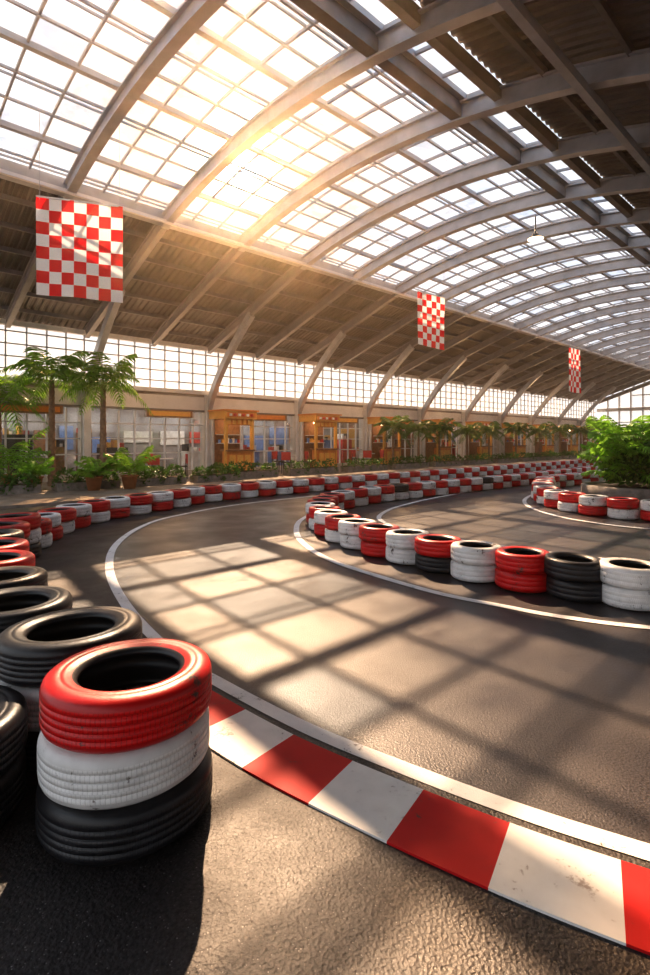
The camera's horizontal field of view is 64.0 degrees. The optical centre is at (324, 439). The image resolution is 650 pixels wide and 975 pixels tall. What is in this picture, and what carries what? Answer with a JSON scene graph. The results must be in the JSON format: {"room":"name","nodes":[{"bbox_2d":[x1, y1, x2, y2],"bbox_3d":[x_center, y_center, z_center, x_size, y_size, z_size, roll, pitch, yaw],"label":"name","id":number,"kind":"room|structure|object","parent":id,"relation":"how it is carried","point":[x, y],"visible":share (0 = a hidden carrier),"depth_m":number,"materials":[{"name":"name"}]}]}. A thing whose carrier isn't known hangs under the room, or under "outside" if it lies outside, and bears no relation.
{"room":"sports facility","nodes":[
{"label":"sports facility","id":0,"kind":"room"},
{"bbox_2d":[0,376,596,482],"bbox_3d":[3.412,-0.275,32.008,60.150,3.450,4.350,0,0,-43],"label":"wall","id":1,"kind":"structure","parent":0,"point":[155,398],"depth_m":23.53,"materials":[{"name":"white paint"}]},
{"bbox_2d":[0,403,456,426],"bbox_3d":[7.994,-1.010,33.225,49.900,0.280,0.201,0,0,-43],"label":"signboards","id":2,"kind":"object","parent":1,"relation":"attached to","point":[43,409],"visible":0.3,"depth_m":19.89,"materials":[{"name":"brown wood"}]},
{"bbox_2d":[2,424,569,474],"bbox_3d":[2.230,0.214,31.812,57.157,2.352,2.581,0,0,-43],"label":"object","id":3,"kind":"object","parent":1,"relation":"on","point":[95,443],"visible":0.27,"depth_m":23.64,"materials":[{"name":"brown wood"}]},
{"bbox_2d":[1,407,591,475],"bbox_3d":[4.692,0.025,30.515,60.025,2.350,0.081,0,0,-43],"label":"window","id":4,"kind":"structure","parent":1,"relation":"in","point":[5,421],"depth_m":20.65,"materials":[{"name":"clear glass"}]},
{"bbox_2d":[0,318,595,418],"bbox_3d":[4.680,-2.950,30.531,60.021,1.900,0.160,0,0,-43],"label":"window","id":5,"kind":"structure","parent":1,"relation":"in","point":[16,323],"depth_m":23.39,"materials":[{"name":"clear glass"}]},
{"bbox_2d":[0,457,596,508],"bbox_3d":[6.948,1.420,28.052,59.900,0.060,6.240,0,0,-43],"label":"sidewalk","id":6,"kind":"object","parent":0,"point":[47,497],"visible":0.29,"depth_m":14.31,"materials":[{"name":"grey concrete"}]},
{"bbox_2d":[0,471,41,494],"bbox_3d":[-8.264,1.104,13.305,1.849,0.718,0.740,0,0,-42],"label":"planter","id":7,"kind":"object","parent":6,"relation":"on","point":[26,486],"visible":1,"depth_m":13.43,"materials":[{"name":"stone"}]},
{"bbox_2d":[0,374,47,482],"bbox_3d":[-10.279,-0.493,16.480,2.711,3.767,2.896,0,0,0],"label":"palm tree","id":8,"kind":"object","parent":6,"relation":"on","point":[19,397],"visible":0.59,"depth_m":16.23,"materials":[{"name":"green plant"}]},
{"bbox_2d":[0,426,50,483],"bbox_3d":[-9.213,0.490,15.240,2.061,1.800,2.167,0,0,35],"label":"potted palm","id":9,"kind":"object","parent":6,"relation":"on","point":[3,460],"visible":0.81,"depth_m":15.22,"materials":[{"name":"plant"}]},
{"bbox_2d":[12,456,54,484],"bbox_3d":[-7.991,0.908,14.290,1.067,0.963,0.985,0,0,0],"label":"potted palm","id":10,"kind":"object","parent":6,"relation":"on","point":[38,469],"visible":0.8,"depth_m":14.19,"materials":[{"name":"plant"}]},
{"bbox_2d":[0,347,97,485],"bbox_3d":[-8.289,-0.685,15.708,2.688,4.151,2.638,0,0,0],"label":"palm tree","id":11,"kind":"object","parent":6,"relation":"on","point":[62,372],"visible":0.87,"depth_m":15.43,"materials":[{"name":"green plant"}]},
{"bbox_2d":[51,467,120,491],"bbox_3d":[-6.736,1.080,14.721,1.890,0.709,0.743,0,0,-42],"label":"planter","id":12,"kind":"object","parent":6,"relation":"on","point":[73,484],"visible":0.66,"depth_m":14.36,"materials":[{"name":"stone"}]},
{"bbox_2d":[70,455,116,490],"bbox_3d":[-6.372,0.901,14.402,1.111,0.977,1.155,0,0,25],"label":"potted palm","id":13,"kind":"object","parent":6,"relation":"on","point":[92,476],"visible":0.98,"depth_m":14.26,"materials":[{"name":"plant"}]},
{"bbox_2d":[59,351,152,478],"bbox_3d":[-6.614,-0.625,15.774,2.562,4.029,2.512,0,0,-25],"label":"palm tree","id":14,"kind":"object","parent":6,"relation":"on","point":[114,378],"visible":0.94,"depth_m":15.55,"materials":[{"name":"green plant"}]},
{"bbox_2d":[102,445,160,488],"bbox_3d":[-5.564,0.763,14.864,1.501,1.254,1.640,0,0,0],"label":"potted palm","id":15,"kind":"object","parent":6,"relation":"on","point":[129,481],"visible":0.98,"depth_m":14.74,"materials":[{"name":"plant"}]},
{"bbox_2d":[148,455,159,475],"bbox_3d":[-5.766,0.945,17.769,0.400,0.890,0.405,0,0,6],"label":"cafe chair","id":16,"kind":"object","parent":6,"relation":"on","point":[157,460],"visible":0.23,"depth_m":17.57,"materials":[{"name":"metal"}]},
{"bbox_2d":[131,464,185,486],"bbox_3d":[-5.214,1.099,16.156,1.861,0.704,0.746,0,0,-43],"label":"planter","id":17,"kind":"object","parent":6,"relation":"on","point":[146,479],"visible":0.87,"depth_m":16.08,"materials":[{"name":"stone"}]},
{"bbox_2d":[160,458,173,466],"bbox_3d":[-5.699,1.020,18.368,0.700,0.740,0.700,0,0,0],"label":"cafe table","id":18,"kind":"object","parent":6,"relation":"on","point":[163,459],"visible":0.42,"depth_m":18.27,"materials":[{"name":"white paint"}]},
{"bbox_2d":[175,454,187,478],"bbox_3d":[-5.144,0.945,18.602,0.405,0.890,0.400,0,0,-23],"label":"cafe chair","id":19,"kind":"object","parent":6,"relation":"on","point":[186,455],"visible":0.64,"depth_m":18.59,"materials":[{"name":"metal"}]},
{"bbox_2d":[190,461,241,482],"bbox_3d":[-3.678,1.071,17.581,1.903,0.752,0.745,0,0,-44],"label":"planter","id":20,"kind":"object","parent":6,"relation":"on","point":[224,475],"visible":0.99,"depth_m":17.40,"materials":[{"name":"stone"}]},
{"bbox_2d":[208,409,258,471],"bbox_3d":[-3.737,0.090,21.247,1.640,2.600,1.280,0,0,-43],"label":"kiosk","id":21,"kind":"object","parent":6,"relation":"on","point":[226,424],"visible":0.9,"depth_m":21.16,"materials":[{"name":"brown paint"}]},
{"bbox_2d":[212,460,278,478],"bbox_3d":[-2.883,1.066,19.033,2.780,0.708,0.732,0,0,-43],"label":"planter","id":22,"kind":"object","parent":6,"relation":"on","point":[264,471],"visible":0.66,"depth_m":19.12,"materials":[{"name":"stone"}]},
{"bbox_2d":[272,451,284,469],"bbox_3d":[-2.051,0.945,22.717,0.405,0.890,0.400,0,0,31],"label":"cafe chair","id":23,"kind":"object","parent":6,"relation":"on","point":[274,453],"visible":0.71,"depth_m":22.78,"materials":[{"name":"metal"}]},
{"bbox_2d":[281,452,291,472],"bbox_3d":[-1.602,0.945,21.808,0.400,0.890,0.405,0,0,6],"label":"cafe chair","id":24,"kind":"object","parent":6,"relation":"on","point":[284,455],"visible":0.75,"depth_m":21.61,"materials":[{"name":"metal"}]},
{"bbox_2d":[297,451,307,463],"bbox_3d":[-0.980,0.945,22.641,0.405,0.890,0.400,0,0,-23],"label":"cafe chair","id":25,"kind":"object","parent":6,"relation":"on","point":[306,452],"visible":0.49,"depth_m":22.68,"materials":[{"name":"metal"}]},
{"bbox_2d":[283,458,338,475],"bbox_3d":[-0.528,1.076,21.197,2.840,0.692,0.751,0,0,-42],"label":"planter","id":26,"kind":"object","parent":6,"relation":"on","point":[306,469],"visible":1,"depth_m":20.98,"materials":[{"name":"stone"}]},
{"bbox_2d":[298,413,341,467],"bbox_3d":[-0.234,0.090,24.529,1.640,2.600,1.280,0,0,-43],"label":"kiosk","id":27,"kind":"object","parent":6,"relation":"on","point":[312,425],"visible":0.91,"depth_m":24.43,"materials":[{"name":"brown paint"}]},
{"bbox_2d":[81,289,615,479],"bbox_3d":[4.995,-1.666,28.455,53.040,6.112,3.262,0,0,-43],"label":"columns","id":28,"kind":"structure","parent":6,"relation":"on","point":[111,313],"depth_m":24.46,"materials":[{"name":"paint"}]},
{"bbox_2d":[351,450,361,464],"bbox_3d":[1.589,0.945,25.853,0.405,0.890,0.400,0,0,31],"label":"cafe chair","id":29,"kind":"object","parent":6,"relation":"on","point":[353,452],"visible":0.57,"depth_m":25.88,"materials":[{"name":"metal"}]},
{"bbox_2d":[340,457,387,471],"bbox_3d":[1.790,1.076,23.408,2.812,0.628,0.768,0,0,-43],"label":"planter","id":30,"kind":"object","parent":6,"relation":"on","point":[368,466],"visible":1,"depth_m":23.13,"materials":[{"name":"stone"}]},
{"bbox_2d":[363,450,371,463],"bbox_3d":[2.038,0.945,24.944,0.400,0.890,0.405,0,0,6],"label":"cafe chair","id":31,"kind":"object","parent":6,"relation":"on","point":[366,453],"visible":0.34,"depth_m":24.75,"materials":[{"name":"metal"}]},
{"bbox_2d":[373,450,383,463],"bbox_3d":[2.660,0.945,25.777,0.405,0.890,0.400,0,0,-23],"label":"cafe chair","id":32,"kind":"object","parent":6,"relation":"on","point":[381,451],"visible":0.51,"depth_m":25.82,"materials":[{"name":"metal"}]},
{"bbox_2d":[367,417,402,463],"bbox_3d":[3.268,0.090,27.811,1.640,2.600,1.280,0,0,-43],"label":"kiosk","id":33,"kind":"object","parent":6,"relation":"on","point":[379,444],"visible":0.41,"depth_m":27.72,"materials":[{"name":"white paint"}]},
{"bbox_2d":[373,415,411,462],"bbox_3d":[3.364,0.072,25.955,1.892,2.635,2.059,0,0,0],"label":"palm tree","id":34,"kind":"object","parent":6,"relation":"on","point":[395,426],"visible":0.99,"depth_m":25.70,"materials":[{"name":"green plant"}]},
{"bbox_2d":[387,454,428,468],"bbox_3d":[4.115,1.065,25.546,2.811,0.728,0.756,0,0,-43],"label":"planter","id":35,"kind":"object","parent":6,"relation":"on","point":[418,464],"visible":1,"depth_m":25.33,"materials":[{"name":"stone"}]},
{"bbox_2d":[400,418,437,460],"bbox_3d":[4.990,0.071,27.371,2.017,2.638,1.924,0,0,33],"label":"palm tree","id":36,"kind":"object","parent":6,"relation":"on","point":[420,428],"visible":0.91,"depth_m":27.20,"materials":[{"name":"green plant"}]},
{"bbox_2d":[421,419,454,461],"bbox_3d":[6.771,0.090,31.093,1.640,2.600,1.280,0,0,-43],"label":"kiosk","id":37,"kind":"object","parent":6,"relation":"on","point":[430,447],"visible":0.33,"depth_m":31.04,"materials":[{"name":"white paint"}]},
{"bbox_2d":[421,418,456,457],"bbox_3d":[6.251,0.090,28.649,1.919,2.601,1.867,0,0,0],"label":"palm tree","id":38,"kind":"object","parent":6,"relation":"on","point":[439,429],"visible":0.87,"depth_m":28.39,"materials":[{"name":"green plant"}]},
{"bbox_2d":[428,453,463,466],"bbox_3d":[6.439,1.051,27.766,2.808,0.725,0.764,0,0,-42],"label":"planter","id":39,"kind":"object","parent":6,"relation":"on","point":[438,463],"visible":0.98,"depth_m":27.49,"materials":[{"name":"stone"}]},
{"bbox_2d":[452,422,483,458],"bbox_3d":[8.370,0.142,30.568,1.911,2.496,1.935,0,0,0],"label":"palm tree","id":40,"kind":"object","parent":6,"relation":"on","point":[468,429],"visible":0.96,"depth_m":30.45,"materials":[{"name":"green plant"}]},
{"bbox_2d":[462,453,492,464],"bbox_3d":[8.807,1.060,29.962,2.770,0.710,0.776,0,0,-43],"label":"planter","id":41,"kind":"object","parent":6,"relation":"on","point":[477,460],"visible":1,"depth_m":29.68,"materials":[{"name":"stone"}]},
{"bbox_2d":[465,421,493,459],"bbox_3d":[10.274,0.090,34.374,1.640,2.600,1.280,0,0,-43],"label":"kiosk","id":42,"kind":"object","parent":6,"relation":"on","point":[474,448],"visible":0.48,"depth_m":34.28,"materials":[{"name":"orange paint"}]},
{"bbox_2d":[474,421,504,458],"bbox_3d":[10.214,0.120,32.342,1.881,2.539,2.330,0,0,0],"label":"palm tree","id":43,"kind":"object","parent":6,"relation":"on","point":[486,429],"visible":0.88,"depth_m":32.09,"materials":[{"name":"green plant"}]},
{"bbox_2d":[490,452,518,462],"bbox_3d":[11.112,1.054,32.146,2.841,0.703,0.765,0,0,-44],"label":"planter","id":44,"kind":"object","parent":6,"relation":"on","point":[499,459],"visible":0.98,"depth_m":31.89,"materials":[{"name":"stone"}]},
{"bbox_2d":[501,423,528,457],"bbox_3d":[13.777,0.090,37.656,1.640,2.600,1.280,0,0,-43],"label":"kiosk","id":45,"kind":"object","parent":6,"relation":"on","point":[508,447],"visible":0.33,"depth_m":37.58,"materials":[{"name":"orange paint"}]},
{"bbox_2d":[500,422,531,453],"bbox_3d":[12.675,0.088,34.669,2.180,2.604,1.979,0,0,0],"label":"palm tree","id":46,"kind":"object","parent":6,"relation":"on","point":[523,426],"visible":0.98,"depth_m":34.54,"materials":[{"name":"green plant"}]},
{"bbox_2d":[516,452,541,461],"bbox_3d":[13.455,1.075,34.338,2.792,0.665,0.794,0,0,-43],"label":"planter","id":47,"kind":"object","parent":6,"relation":"on","point":[528,456],"visible":0.93,"depth_m":34.04,"materials":[{"name":"stone"}]},
{"bbox_2d":[524,423,554,456],"bbox_3d":[15.221,0.092,37.117,1.898,2.596,2.246,0,0,0],"label":"palm tree","id":48,"kind":"object","parent":6,"relation":"on","point":[545,429],"visible":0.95,"depth_m":36.86,"materials":[{"name":"green plant"}]},
{"bbox_2d":[533,424,554,455],"bbox_3d":[17.279,0.090,40.938,1.640,2.600,1.280,0,0,-43],"label":"kiosk","id":49,"kind":"object","parent":6,"relation":"on","point":[545,447],"visible":0.41,"depth_m":40.84,"materials":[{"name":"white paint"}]},
{"bbox_2d":[540,450,560,459],"bbox_3d":[15.794,1.043,36.533,0.771,0.739,2.744,0,0,45],"label":"planter","id":50,"kind":"object","parent":6,"relation":"on","point":[546,456],"visible":0.98,"depth_m":36.23,"materials":[{"name":"stone"}]},
{"bbox_2d":[548,422,571,451],"bbox_3d":[17.873,-0.019,39.464,1.900,2.817,1.723,0,0,35],"label":"palm tree","id":51,"kind":"object","parent":6,"relation":"on","point":[563,429],"visible":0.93,"depth_m":39.32,"materials":[{"name":"green plant"}]},
{"bbox_2d":[558,449,578,458],"bbox_3d":[18.139,1.052,38.703,2.769,0.734,0.782,0,0,-44],"label":"planter","id":52,"kind":"object","parent":6,"relation":"on","point":[569,455],"visible":0.94,"depth_m":38.34,"materials":[{"name":"stone"}]},
{"bbox_2d":[558,426,579,454],"bbox_3d":[20.782,0.090,44.220,1.640,2.600,1.280,0,0,-43],"label":"kiosk","id":53,"kind":"object","parent":6,"relation":"on","point":[564,441],"visible":0.46,"depth_m":44.18,"materials":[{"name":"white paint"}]},
{"bbox_2d":[566,424,594,449],"bbox_3d":[20.678,0.046,42.313,1.996,2.688,2.192,0,0,0],"label":"palm tree","id":54,"kind":"object","parent":6,"relation":"on","point":[585,429],"visible":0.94,"depth_m":42.15,"materials":[{"name":"green plant"}]},
{"bbox_2d":[580,427,597,451],"bbox_3d":[24.285,0.090,47.502,1.640,2.600,1.280,0,0,-43],"label":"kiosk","id":55,"kind":"object","parent":6,"relation":"on","point":[584,441],"visible":0.2,"depth_m":47.46,"materials":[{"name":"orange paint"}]},
{"bbox_2d":[0,468,649,861],"bbox_3d":[11.659,1.550,32.165,105.287,0.200,103.906,0,0,0],"label":"race track","id":56,"kind":"structure","parent":0,"point":[549,714],"depth_m":3.72,"materials":[{"name":"grey asphalt"}]},
{"bbox_2d":[37,459,600,548],"bbox_3d":[11.830,1.261,26.229,3.254,0.378,50.286,0,0,42],"label":"barrier","id":57,"kind":"object","parent":56,"relation":"on","point":[60,520],"visible":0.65,"depth_m":12.48,"materials":[{"name":"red rubber"}]},
{"bbox_2d":[0,501,649,974],"bbox_3d":[-0.143,1.447,5.359,12.272,0.001,16.516,0,0,0],"label":"apron","id":58,"kind":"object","parent":56,"relation":"on","point":[265,881],"visible":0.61,"depth_m":1.63,"materials":[{"name":"grey asphalt"}]},
{"bbox_2d":[0,685,27,827],"bbox_3d":[-1.495,1.251,1.971,0.637,0.388,0.641,0,0,0],"label":"stack","id":59,"kind":"object","parent":58,"relation":"on","point":[13,705],"visible":1,"depth_m":1.99,"materials":[{"name":"black rubber"}]},
{"bbox_2d":[0,512,41,566],"bbox_3d":[-3.269,1.180,5.201,0.739,0.538,3.156,0,0,-27],"label":"barrier","id":60,"kind":"object","parent":58,"relation":"on","point":[20,532],"visible":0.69,"depth_m":5.33,"materials":[{"name":"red rubber"}]},
{"bbox_2d":[0,566,47,588],"bbox_3d":[-2.221,1.179,3.550,0.636,0.538,0.632,0,0,0],"label":"stack","id":61,"kind":"object","parent":58,"relation":"on","point":[10,576],"visible":0.2,"depth_m":3.59,"materials":[{"name":"black rubber"}]},
{"bbox_2d":[0,586,72,632],"bbox_3d":[-1.795,1.178,2.976,0.634,0.539,0.632,0,0,0],"label":"stack","id":62,"kind":"object","parent":58,"relation":"on","point":[17,604],"visible":0.22,"depth_m":3.12,"materials":[{"name":"black rubber"}]},
{"bbox_2d":[0,606,141,770],"bbox_3d":[-1.243,1.174,2.557,0.662,0.552,0.668,0,0,23],"label":"stack","id":63,"kind":"object","parent":58,"relation":"on","point":[30,648],"visible":0.41,"depth_m":2.34,"materials":[{"name":"black rubber"}]},
{"bbox_2d":[35,638,212,865],"bbox_3d":[-0.772,1.166,2.048,0.643,0.565,0.645,0,0,0],"label":"stack","id":64,"kind":"object","parent":58,"relation":"on","point":[125,762],"visible":1,"depth_m":1.80,"materials":[{"name":"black rubber"}]},
{"bbox_2d":[105,496,649,860],"bbox_3d":[13.793,1.444,21.719,33.807,0.001,43.096,0,0,0],"label":"track line","id":65,"kind":"object","parent":56,"relation":"on","point":[601,837],"visible":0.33,"depth_m":2.26,"materials":[{"name":"white paint"}]},
{"bbox_2d":[208,691,649,954],"bbox_3d":[1.826,1.444,1.665,8.934,0.012,1.238,0,0,28],"label":"kerb","id":66,"kind":"object","parent":56,"relation":"on","point":[599,894],"visible":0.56,"depth_m":1.89,"materials":[{"name":"white paint"}]},
{"bbox_2d":[294,516,649,628],"bbox_3d":[15.574,1.444,22.767,32.187,0.001,39.024,0,0,0],"label":"track line","id":67,"kind":"object","parent":56,"relation":"on","point":[297,524],"visible":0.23,"depth_m":4.80,"materials":[{"name":"white paint"}]},
{"bbox_2d":[345,465,607,505],"bbox_3d":[16.210,1.260,26.592,43.706,0.377,0.851,0,0,-44],"label":"barrier","id":68,"kind":"object","parent":56,"relation":"on","point":[364,495],"visible":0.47,"depth_m":13.68,"materials":[{"name":"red rubber"}]},
{"bbox_2d":[305,490,649,610],"bbox_3d":[1.424,1.267,7.191,2.380,0.363,8.475,0,0,-28],"label":"barrier","id":69,"kind":"object","parent":56,"relation":"on","point":[623,583],"visible":1,"depth_m":5.21,"materials":[{"name":"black rubber"}]},
{"bbox_2d":[376,492,602,558],"bbox_3d":[16.499,1.444,23.384,31.099,0.001,36.858,0,0,0],"label":"track line","id":70,"kind":"object","parent":56,"relation":"on","point":[378,517],"visible":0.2,"depth_m":10.50,"materials":[{"name":"white paint"}]},
{"bbox_2d":[522,495,649,528],"bbox_3d":[18.583,1.444,24.036,28.530,0.001,33.760,0,0,0],"label":"track line","id":71,"kind":"object","parent":56,"relation":"on","point":[527,497],"visible":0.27,"depth_m":9.95,"materials":[{"name":"white paint"}]},
{"bbox_2d":[531,470,649,520],"bbox_3d":[18.269,1.261,25.944,6.359,0.378,41.936,0,0,37],"label":"barrier","id":72,"kind":"object","parent":56,"relation":"on","point":[546,490],"visible":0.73,"depth_m":10.37,"materials":[{"name":"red rubber"}]},
{"bbox_2d":[577,415,649,502],"bbox_3d":[7.889,0.240,13.121,2.678,2.420,2.853,0,0,-2],"label":"planter","id":73,"kind":"object","parent":56,"relation":"on","point":[621,450],"visible":1,"depth_m":12.73,"materials":[{"name":"stone"}]},
{"bbox_2d":[0,178,649,398],"bbox_3d":[6.639,-4.926,28.454,60.000,2.272,6.351,0,0,-43],"label":"ceiling","id":74,"kind":"structure","parent":0,"point":[10,212],"depth_m":18.77,"materials":[{"name":"brown wood"}]},
{"bbox_2d":[63,0,649,369],"bbox_3d":[16.365,-4.301,18.074,60.201,4.633,22.001,0,0,-43],"label":"arches","id":75,"kind":"structure","parent":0,"point":[439,17],"depth_m":12.12,"materials":[{"name":"grey metal"}]},
{"bbox_2d":[36,108,122,302],"bbox_3d":[-4.812,-4.622,10.224,1.563,3.724,0.096,0,0,-17],"label":"flag","id":76,"kind":"object","parent":75,"relation":"hanging from","point":[79,244],"visible":1,"depth_m":10.21,"materials":[{"name":"red fabric"}]},
{"bbox_2d":[0,0,649,370],"bbox_3d":[12.858,-5.663,21.818,51.976,1.623,49.766,0,0,0],"label":"girder","id":77,"kind":"object","parent":75,"relation":"attached to","point":[331,14],"depth_m":10.47,"materials":[{"name":"grey metal"}]},
{"bbox_2d":[0,0,649,364],"bbox_3d":[11.681,-6.350,23.074,49.497,0.759,47.117,0,0,0],"label":"skylight","id":78,"kind":"object","parent":75,"relation":"in","point":[352,6],"depth_m":11.49,"materials":[{"name":"clear glass"}]},
{"bbox_2d":[0,193,649,403],"bbox_3d":[6.861,-4.726,28.218,60.161,2.381,6.011,0,0,-43],"label":"roof beams","id":79,"kind":"structure","parent":75,"relation":"attached to","point":[153,237],"depth_m":21.23,"materials":[{"name":"wood"}]},
{"bbox_2d":[417,263,444,349],"bbox_3d":[3.901,-4.872,19.048,1.502,3.004,0.080,0,0,-39],"label":"flag","id":80,"kind":"object","parent":75,"relation":"hanging from","point":[430,307],"visible":1,"depth_m":19.01,"materials":[{"name":"red fabric"}]},
{"bbox_2d":[527,216,543,241],"bbox_3d":[6.078,-6.120,15.013,0.480,0.680,0.480,0,0,0],"label":"lamp","id":81,"kind":"object","parent":75,"relation":"hanging from","point":[535,237],"visible":1,"depth_m":14.98,"materials":[{"name":"metal"}]},
{"bbox_2d":[487,0,649,191],"bbox_3d":[19.151,-4.406,15.100,60.001,3.659,11.920,0,0,-43],"label":"roof beams","id":82,"kind":"structure","parent":75,"relation":"attached to","point":[601,6],"depth_m":8.03,"materials":[{"name":"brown wood"}]},
{"bbox_2d":[569,347,580,392],"bbox_3d":[12.935,-4.437,26.956,1.362,3.993,0.089,0,0,-40],"label":"flag","id":83,"kind":"object","parent":75,"relation":"hanging from","point":[574,354],"visible":1,"depth_m":27.04,"materials":[{"name":"red fabric"}]},
{"bbox_2d":[414,0,649,207],"bbox_3d":[15.391,-6.125,19.114,45.460,0.688,42.811,0,0,0],"label":"ceiling","id":84,"kind":"structure","parent":0,"point":[577,27],"depth_m":8.37,"materials":[{"name":"brown wood"}]},
{"bbox_2d":[567,387,649,449],"bbox_3d":[34.897,-2.575,42.392,0.300,8.050,32.250,0,0,-43],"label":"wall","id":85,"kind":"structure","parent":0,"point":[631,408],"depth_m":49.01,"materials":[{"name":"beige paint"}]},
{"bbox_2d":[636,0,649,21],"bbox_3d":[20.126,-4.096,14.060,60.000,3.470,11.401,0,0,-43],"label":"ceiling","id":86,"kind":"structure","parent":0,"point":[645,4],"depth_m":6.96,"materials":[{"name":"brown wood"}]}
]}

